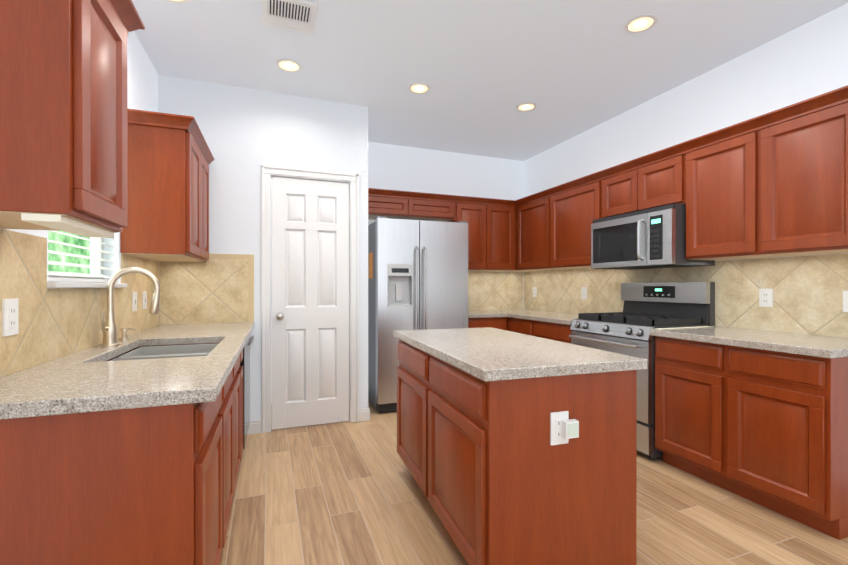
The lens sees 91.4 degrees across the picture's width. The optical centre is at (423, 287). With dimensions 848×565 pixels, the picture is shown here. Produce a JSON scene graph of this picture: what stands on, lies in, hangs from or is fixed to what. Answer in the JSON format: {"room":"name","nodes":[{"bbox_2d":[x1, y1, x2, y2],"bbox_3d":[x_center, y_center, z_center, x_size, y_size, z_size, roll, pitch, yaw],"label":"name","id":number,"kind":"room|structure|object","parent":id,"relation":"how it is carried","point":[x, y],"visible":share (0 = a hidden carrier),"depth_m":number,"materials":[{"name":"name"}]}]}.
{"room":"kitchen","nodes":[
{"label":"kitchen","id":0,"kind":"room"},
{"bbox_2d":[1,31,157,287],"bbox_3d":[-1.118,-0.197,0.511,0.243,2.740,7.071,0,0,-21],"label":"wall","id":1,"kind":"structure","parent":0,"point":[142,83],"depth_m":2.55,"materials":[{"name":"white paint"}]},
{"bbox_2d":[0,0,144,237],"bbox_3d":[-1.100,-0.553,1.199,0.382,0.773,0.499,0,0,-21],"label":"upper cabinet","id":2,"kind":"object","parent":1,"relation":"attached to","point":[63,123],"visible":1,"depth_m":1.06,"materials":[{"name":"brown wood"}]},
{"bbox_2d":[0,228,159,376],"bbox_3d":[-1.581,0.047,1.999,0.047,0.466,2.253,0,0,-21],"label":"backsplash","id":3,"kind":"structure","parent":1,"relation":"attached to","point":[55,323],"depth_m":1.57,"materials":[{"name":"tile"}]},
{"bbox_2d":[2,298,18,336],"bbox_3d":[-1.335,0.096,1.337,0.010,0.118,0.075,0,0,-21],"label":"electrical outlet","id":4,"kind":"object","parent":3,"relation":"attached to","point":[10,316],"visible":1,"depth_m":1.33,"materials":[{"name":"white plastic"}]},
{"bbox_2d":[132,292,136,310],"bbox_3d":[-1.751,0.086,2.510,0.017,0.118,0.075,0,0,-21],"label":"light switch","id":5,"kind":"object","parent":3,"relation":"attached to","point":[134,301],"visible":1,"depth_m":2.50,"materials":[{"name":"white plastic"}]},
{"bbox_2d":[143,291,146,308],"bbox_3d":[-1.820,0.084,2.703,0.017,0.118,0.075,0,0,-21],"label":"light switch","id":6,"kind":"object","parent":3,"relation":"attached to","point":[144,299],"visible":1,"depth_m":2.69,"materials":[{"name":"white plastic"}]},
{"bbox_2d":[47,237,127,287],"bbox_3d":[-1.601,-0.489,1.919,0.164,0.982,0.807,0,0,-21],"label":"window","id":7,"kind":"structure","parent":1,"relation":"in","point":[94,245],"depth_m":2.17,"materials":[{"name":"white"}]},
{"bbox_2d":[48,230,114,282],"bbox_3d":[-1.597,-0.501,1.921,0.061,0.955,0.743,0,0,-21],"label":"window blinds","id":8,"kind":"object","parent":7,"relation":"attached to","point":[56,273],"visible":0.15,"depth_m":1.87,"materials":[{"name":"white plastic"}]},
{"bbox_2d":[120,108,213,261],"bbox_3d":[-1.642,-0.586,2.713,0.389,0.794,0.846,0,0,-21],"label":"upper cabinet","id":9,"kind":"object","parent":1,"relation":"attached to","point":[170,158],"visible":0.94,"depth_m":2.38,"materials":[{"name":"brown wood"}]},
{"bbox_2d":[158,74,367,433],"bbox_3d":[-1.244,-0.204,3.385,1.580,2.740,0.100,0,0,-21],"label":"wall","id":10,"kind":"structure","parent":0,"point":[247,133],"depth_m":3.30,"materials":[{"name":"grey paint"}]},
{"bbox_2d":[160,253,253,324],"bbox_3d":[-1.652,0.009,3.172,0.643,0.536,0.010,0,0,-21],"label":"backsplash","id":11,"kind":"structure","parent":10,"relation":"attached to","point":[216,288],"depth_m":3.17,"materials":[{"name":"tile"}]},
{"bbox_2d":[261,165,358,432],"bbox_3d":[-0.951,0.095,3.486,0.784,2.142,0.120,0,0,-21],"label":"door frame","id":12,"kind":"structure","parent":10,"relation":"attached to","point":[267,171],"depth_m":3.40,"materials":[{"name":"white wood"}]},
{"bbox_2d":[272,177,348,429],"bbox_3d":[-0.930,0.129,3.441,0.630,2.050,0.109,0,0,-21],"label":"pantry door","id":13,"kind":"structure","parent":10,"relation":"in","point":[310,302],"depth_m":3.45,"materials":[{"name":"white wood"}]},
{"bbox_2d":[359,407,369,420],"bbox_3d":[-0.625,1.112,4.015,0.060,0.105,0.862,0,0,-21],"label":"baseboard","id":14,"kind":"structure","parent":10,"relation":"attached to","point":[365,413],"depth_m":3.60,"materials":[{"name":"white wood"}]},
{"bbox_2d":[271,142,523,403],"bbox_3d":[-0.528,-0.207,4.574,4.000,2.740,0.120,0,0,-21],"label":"wall","id":15,"kind":"structure","parent":0,"point":[401,168],"depth_m":4.78,"materials":[{"name":"white paint"}]},
{"bbox_2d":[368,192,411,219],"bbox_3d":[-0.473,-0.839,4.351,0.538,0.205,0.330,0,0,-21],"label":"upper cabinet","id":16,"kind":"object","parent":15,"relation":"attached to","point":[392,205],"depth_m":4.23,"materials":[{"name":"brown wood"}]},
{"bbox_2d":[408,196,455,221],"bbox_3d":[0.030,-0.839,4.541,0.537,0.205,0.330,0,0,-21],"label":"upper cabinet","id":17,"kind":"object","parent":15,"relation":"attached to","point":[426,208],"depth_m":4.41,"materials":[{"name":"brown wood"}]},
{"bbox_2d":[448,200,491,270],"bbox_3d":[0.488,-0.570,4.715,0.443,0.745,0.330,0,0,-21],"label":"upper cabinet","id":18,"kind":"object","parent":15,"relation":"attached to","point":[491,222],"depth_m":4.59,"materials":[{"name":"brown wood"}]},
{"bbox_2d":[468,271,522,309],"bbox_3d":[0.716,0.040,4.975,1.126,0.466,0.008,0,0,-21],"label":"backsplash","id":19,"kind":"structure","parent":15,"relation":"attached to","point":[493,290],"depth_m":5.03,"materials":[{"name":"tile"}]},
{"bbox_2d":[492,200,515,270],"bbox_3d":[0.802,-0.570,4.833,0.459,0.745,0.330,0,0,-21],"label":"upper cabinet","id":20,"kind":"object","parent":15,"relation":"attached to","point":[503,215],"depth_m":4.70,"materials":[{"name":"brown wood"}]},
{"bbox_2d":[132,0,847,160],"bbox_3d":[0.461,-1.619,1.102,4.600,0.100,7.310,0,0,-21],"label":"ceiling","id":21,"kind":"structure","parent":0,"point":[482,69],"depth_m":2.79,"materials":[{"name":"grey paint"}]},
{"bbox_2d":[166,0,189,3],"bbox_3d":[-1.343,-1.569,2.201,0.180,0.004,0.180,0,0,-21],"label":"recessed light","id":22,"kind":"object","parent":21,"relation":"in","point":[180,1],"visible":1,"depth_m":2.27,"materials":[{"name":"white"}]},
{"bbox_2d":[276,59,301,72],"bbox_3d":[-0.958,-1.571,2.934,0.180,0.004,0.180,0,0,-21],"label":"recessed light","id":23,"kind":"object","parent":21,"relation":"in","point":[290,65],"visible":1,"depth_m":2.93,"materials":[{"name":"white"}]},
{"bbox_2d":[262,0,317,34],"bbox_3d":[-0.773,-1.565,2.373,0.290,0.012,0.280,0,0,-21],"label":"ceiling vent","id":24,"kind":"object","parent":21,"relation":"in","point":[297,15],"visible":1,"depth_m":2.37,"materials":[{"name":"white metal"}]},
{"bbox_2d":[408,83,430,93],"bbox_3d":[-0.037,-1.571,3.271,0.180,0.004,0.180,0,0,-21],"label":"recessed light","id":25,"kind":"object","parent":21,"relation":"in","point":[419,88],"visible":1,"depth_m":3.27,"materials":[{"name":"white"}]},
{"bbox_2d":[516,102,536,111],"bbox_3d":[0.892,-1.572,3.611,0.180,0.004,0.180,0,0,-21],"label":"recessed light","id":26,"kind":"object","parent":21,"relation":"in","point":[525,107],"visible":1,"depth_m":3.61,"materials":[{"name":"white"}]},
{"bbox_2d":[624,14,657,33],"bbox_3d":[1.292,-1.569,2.469,0.180,0.004,0.180,0,0,-21],"label":"recessed light","id":27,"kind":"object","parent":21,"relation":"in","point":[640,23],"visible":1,"depth_m":2.46,"materials":[{"name":"white"}]},
{"bbox_2d":[220,401,847,564],"bbox_3d":[0.461,1.222,1.109,4.600,0.100,7.310,0,0,-21],"label":"floor","id":28,"kind":"structure","parent":0,"point":[343,493],"depth_m":2.12,"materials":[{"name":"brown wood"}]},
{"bbox_2d":[0,378,227,564],"bbox_3d":[-1.014,0.746,1.327,0.630,0.848,0.572,0,0,-21],"label":"base cabinet","id":29,"kind":"object","parent":28,"relation":"on","point":[156,485],"depth_m":1.10,"materials":[{"name":"brown wood"}]},
{"bbox_2d":[0,322,254,419],"bbox_3d":[-1.274,0.300,2.109,0.697,0.039,2.264,0,0,-21],"label":"countertop","id":30,"kind":"structure","parent":29,"relation":"on","point":[92,379],"depth_m":1.29,"materials":[{"name":"stone"}]},
{"bbox_2d":[119,328,136,339],"bbox_3d":[-1.577,0.248,2.202,0.078,0.063,0.044,0,0,-21],"label":"soap dispenser","id":31,"kind":"object","parent":30,"relation":"on","point":[123,333],"visible":1,"depth_m":2.19,"materials":[{"name":"silver metal"}]},
{"bbox_2d":[100,267,160,346],"bbox_3d":[-1.427,0.090,2.011,0.230,0.379,0.136,0,0,-21],"label":"faucet","id":32,"kind":"object","parent":30,"relation":"on","point":[109,328],"visible":1,"depth_m":1.97,"materials":[{"name":"silver metal"}]},
{"bbox_2d":[111,344,217,360],"bbox_3d":[-1.211,0.415,1.961,0.424,0.187,0.719,0,0,-21],"label":"sink basin","id":33,"kind":"object","parent":30,"relation":"in","point":[157,352],"visible":0.08,"depth_m":2.24,"materials":[{"name":"silver metal"}]},
{"bbox_2d":[107,343,242,382],"bbox_3d":[-1.404,0.744,2.419,0.624,0.848,0.319,0,0,-21],"label":"base cabinet","id":34,"kind":"object","parent":28,"relation":"on","point":[236,374],"depth_m":2.29,"materials":[{"name":"brown wood"}]},
{"bbox_2d":[228,383,242,523],"bbox_3d":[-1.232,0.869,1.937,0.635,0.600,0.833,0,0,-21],"label":"door","id":35,"kind":"structure","parent":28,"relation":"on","point":[235,390],"depth_m":2.09,"materials":[{"name":"brown wood"}]},
{"bbox_2d":[240,336,253,448],"bbox_3d":[-1.532,0.745,2.864,0.650,0.845,0.618,0,0,-21],"label":"dishwasher","id":36,"kind":"object","parent":28,"relation":"on","point":[245,363],"visible":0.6,"depth_m":2.86,"materials":[{"name":"silver"}]},
{"bbox_2d":[397,339,413,475],"bbox_3d":[0.224,0.744,2.416,0.724,0.848,0.707,0,0,-21],"label":"base cabinet","id":37,"kind":"object","parent":28,"relation":"on","point":[404,350],"depth_m":2.44,"materials":[{"name":"brown wood"}]},
{"bbox_2d":[368,216,467,412],"bbox_3d":[-0.107,0.257,4.218,0.915,1.815,0.786,0,0,-21],"label":"refrigerator","id":38,"kind":"object","parent":28,"relation":"on","point":[417,274],"visible":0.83,"depth_m":3.88,"materials":[{"name":"silver metal"}]},
{"bbox_2d":[468,317,507,330],"bbox_3d":[0.547,0.739,4.585,0.530,0.849,0.620,0,0,-21],"label":"base cabinet","id":39,"kind":"object","parent":28,"relation":"on","point":[498,322],"visible":0.02,"depth_m":4.31,"materials":[{"name":"brown wood"}]},
{"bbox_2d":[508,317,523,333],"bbox_3d":[1.265,0.740,4.267,0.620,0.848,0.523,0,0,-21],"label":"base cabinet","id":40,"kind":"object","parent":28,"relation":"on","point":[514,324],"depth_m":4.25,"materials":[{"name":"brown wood"}]},
{"bbox_2d":[413,347,636,564],"bbox_3d":[0.429,0.745,1.873,0.724,0.848,0.748,0,0,-21],"label":"base cabinet","id":41,"kind":"object","parent":28,"relation":"on","point":[498,478],"depth_m":1.55,"materials":[{"name":"brown wood"}]},
{"bbox_2d":[394,327,646,381],"bbox_3d":[0.338,0.299,2.140,0.768,0.039,1.364,0,0,-21],"label":"countertop","id":42,"kind":"structure","parent":41,"relation":"on","point":[485,354],"depth_m":1.73,"materials":[{"name":"stone"}]},
{"bbox_2d":[550,411,578,445],"bbox_3d":[0.511,0.516,1.503,0.097,0.118,0.042,0,0,-21],"label":"outlet","id":43,"kind":"object","parent":41,"relation":"attached to","point":[564,428],"visible":1,"depth_m":1.50,"materials":[{"name":"white plastic"}]},
{"bbox_2d":[524,319,574,343],"bbox_3d":[1.418,0.740,3.860,0.620,0.848,0.637,0,0,-21],"label":"base cabinet","id":44,"kind":"object","parent":28,"relation":"on","point":[555,331],"depth_m":3.75,"materials":[{"name":"brown wood"}]},
{"bbox_2d":[468,309,577,324],"bbox_3d":[1.004,0.295,4.225,1.136,0.039,1.615,0,0,-21],"label":"countertop","id":45,"kind":"structure","parent":44,"relation":"on","point":[552,317],"depth_m":4.23,"materials":[{"name":"stone"}]},
{"bbox_2d":[569,282,714,459],"bbox_3d":[1.621,0.564,3.186,0.697,1.205,0.752,0,0,-21],"label":"gas range","id":46,"kind":"object","parent":28,"relation":"on","point":[648,307],"visible":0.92,"depth_m":2.99,"materials":[{"name":"silver metal"}]},
{"bbox_2d":[655,336,847,539],"bbox_3d":[1.964,0.744,2.416,0.620,0.849,0.916,0,0,-21],"label":"base cabinet","id":47,"kind":"object","parent":28,"relation":"on","point":[767,429],"visible":0.98,"depth_m":2.14,"materials":[{"name":"brown wood"}]},
{"bbox_2d":[650,326,847,357],"bbox_3d":[1.955,0.299,2.401,0.645,0.039,0.937,0,0,-21],"label":"countertop","id":48,"kind":"structure","parent":47,"relation":"on","point":[814,345],"depth_m":2.26,"materials":[{"name":"stone"}]},
{"bbox_2d":[655,326,711,329],"bbox_3d":[1.769,0.276,2.813,0.507,0.003,0.049,0,0,-21],"label":"cover","id":49,"kind":"object","parent":48,"relation":"on","point":[682,327],"visible":1,"depth_m":2.82,"materials":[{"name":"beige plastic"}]},
{"bbox_2d":[524,3,847,336],"bbox_3d":[2.556,-0.200,1.896,0.120,2.740,7.070,0,0,-21],"label":"wall","id":50,"kind":"structure","parent":0,"point":[808,60],"depth_m":2.96,"materials":[{"name":"white paint"}]},
{"bbox_2d":[515,197,554,271],"bbox_3d":[1.334,-0.569,4.490,0.330,0.745,0.655,0,0,-21],"label":"upper cabinet","id":51,"kind":"object","parent":50,"relation":"attached to","point":[529,214],"depth_m":4.52,"materials":[{"name":"brown wood"}]},
{"bbox_2d":[543,177,598,268],"bbox_3d":[1.534,-0.568,3.962,0.330,0.745,0.759,0,0,-21],"label":"upper cabinet","id":52,"kind":"object","parent":50,"relation":"attached to","point":[569,214],"depth_m":3.92,"materials":[{"name":"brown wood"}]},
{"bbox_2d":[599,169,626,218],"bbox_3d":[1.745,-0.759,3.401,0.330,0.360,0.438,0,0,-21],"label":"upper cabinet","id":53,"kind":"object","parent":50,"relation":"attached to","point":[612,186],"depth_m":3.42,"materials":[{"name":"brown wood"}]},
{"bbox_2d":[627,149,682,212],"bbox_3d":[1.859,-0.758,3.100,0.330,0.360,0.438,0,0,-21],"label":"upper cabinet","id":54,"kind":"object","parent":50,"relation":"attached to","point":[657,182],"depth_m":3.04,"materials":[{"name":"brown wood"}]},
{"bbox_2d":[591,204,714,269],"bbox_3d":[1.724,-0.360,3.223,0.476,0.417,0.748,0,0,-21],"label":"microwave","id":55,"kind":"object","parent":54,"relation":"attached to","point":[652,238],"visible":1,"depth_m":3.02,"materials":[{"name":"silver metal"}]},
{"bbox_2d":[524,253,847,337],"bbox_3d":[1.835,0.043,3.623,0.008,0.466,3.308,0,0,-21],"label":"backsplash","id":56,"kind":"structure","parent":50,"relation":"attached to","point":[808,294],"depth_m":2.76,"materials":[{"name":"tile"}]},
{"bbox_2d":[533,287,536,296],"bbox_3d":[1.323,0.057,4.954,0.009,0.118,0.075,0,0,-21],"label":"electrical outlet","id":57,"kind":"object","parent":56,"relation":"attached to","point":[534,291],"visible":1,"depth_m":4.94,"materials":[{"name":"white plastic"}]},
{"bbox_2d":[581,287,586,298],"bbox_3d":[1.617,0.059,4.177,0.009,0.118,0.075,0,0,-21],"label":"electrical outlet","id":58,"kind":"object","parent":56,"relation":"attached to","point":[583,292],"visible":1,"depth_m":4.17,"materials":[{"name":"white plastic"}]},
{"bbox_2d":[759,289,772,306],"bbox_3d":[2.192,0.068,2.652,0.009,0.118,0.075,0,0,-21],"label":"electrical outlet","id":59,"kind":"object","parent":56,"relation":"attached to","point":[765,297],"visible":1,"depth_m":2.65,"materials":[{"name":"white plastic"}]},
{"bbox_2d":[843,291,847,311],"bbox_3d":[2.344,0.079,2.239,0.016,0.118,0.121,0,0,-21],"label":"light switch","id":60,"kind":"object","parent":56,"relation":"attached to","point":[845,301],"visible":1,"depth_m":2.29,"materials":[{"name":"white plastic"}]},
{"bbox_2d":[683,129,770,260],"bbox_3d":[2.030,-0.565,2.647,0.330,0.745,0.531,0,0,-21],"label":"upper cabinet","id":61,"kind":"object","parent":50,"relation":"attached to","point":[710,168],"depth_m":2.66,"materials":[{"name":"brown wood"}]},
{"bbox_2d":[739,93,847,256],"bbox_3d":[2.167,-0.564,2.283,0.330,0.745,0.531,0,0,-21],"label":"upper cabinet","id":62,"kind":"object","parent":50,"relation":"attached to","point":[771,184],"depth_m":2.24,"materials":[{"name":"brown wood"}]},
{"label":"outside","id":63,"kind":"structure","parent":0,"visible":0},
{"bbox_2d":[48,231,89,273],"bbox_3d":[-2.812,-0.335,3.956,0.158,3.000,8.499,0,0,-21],"label":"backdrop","id":64,"kind":"structure","parent":63,"point":[64,248],"depth_m":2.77,"materials":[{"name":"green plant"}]}
]}

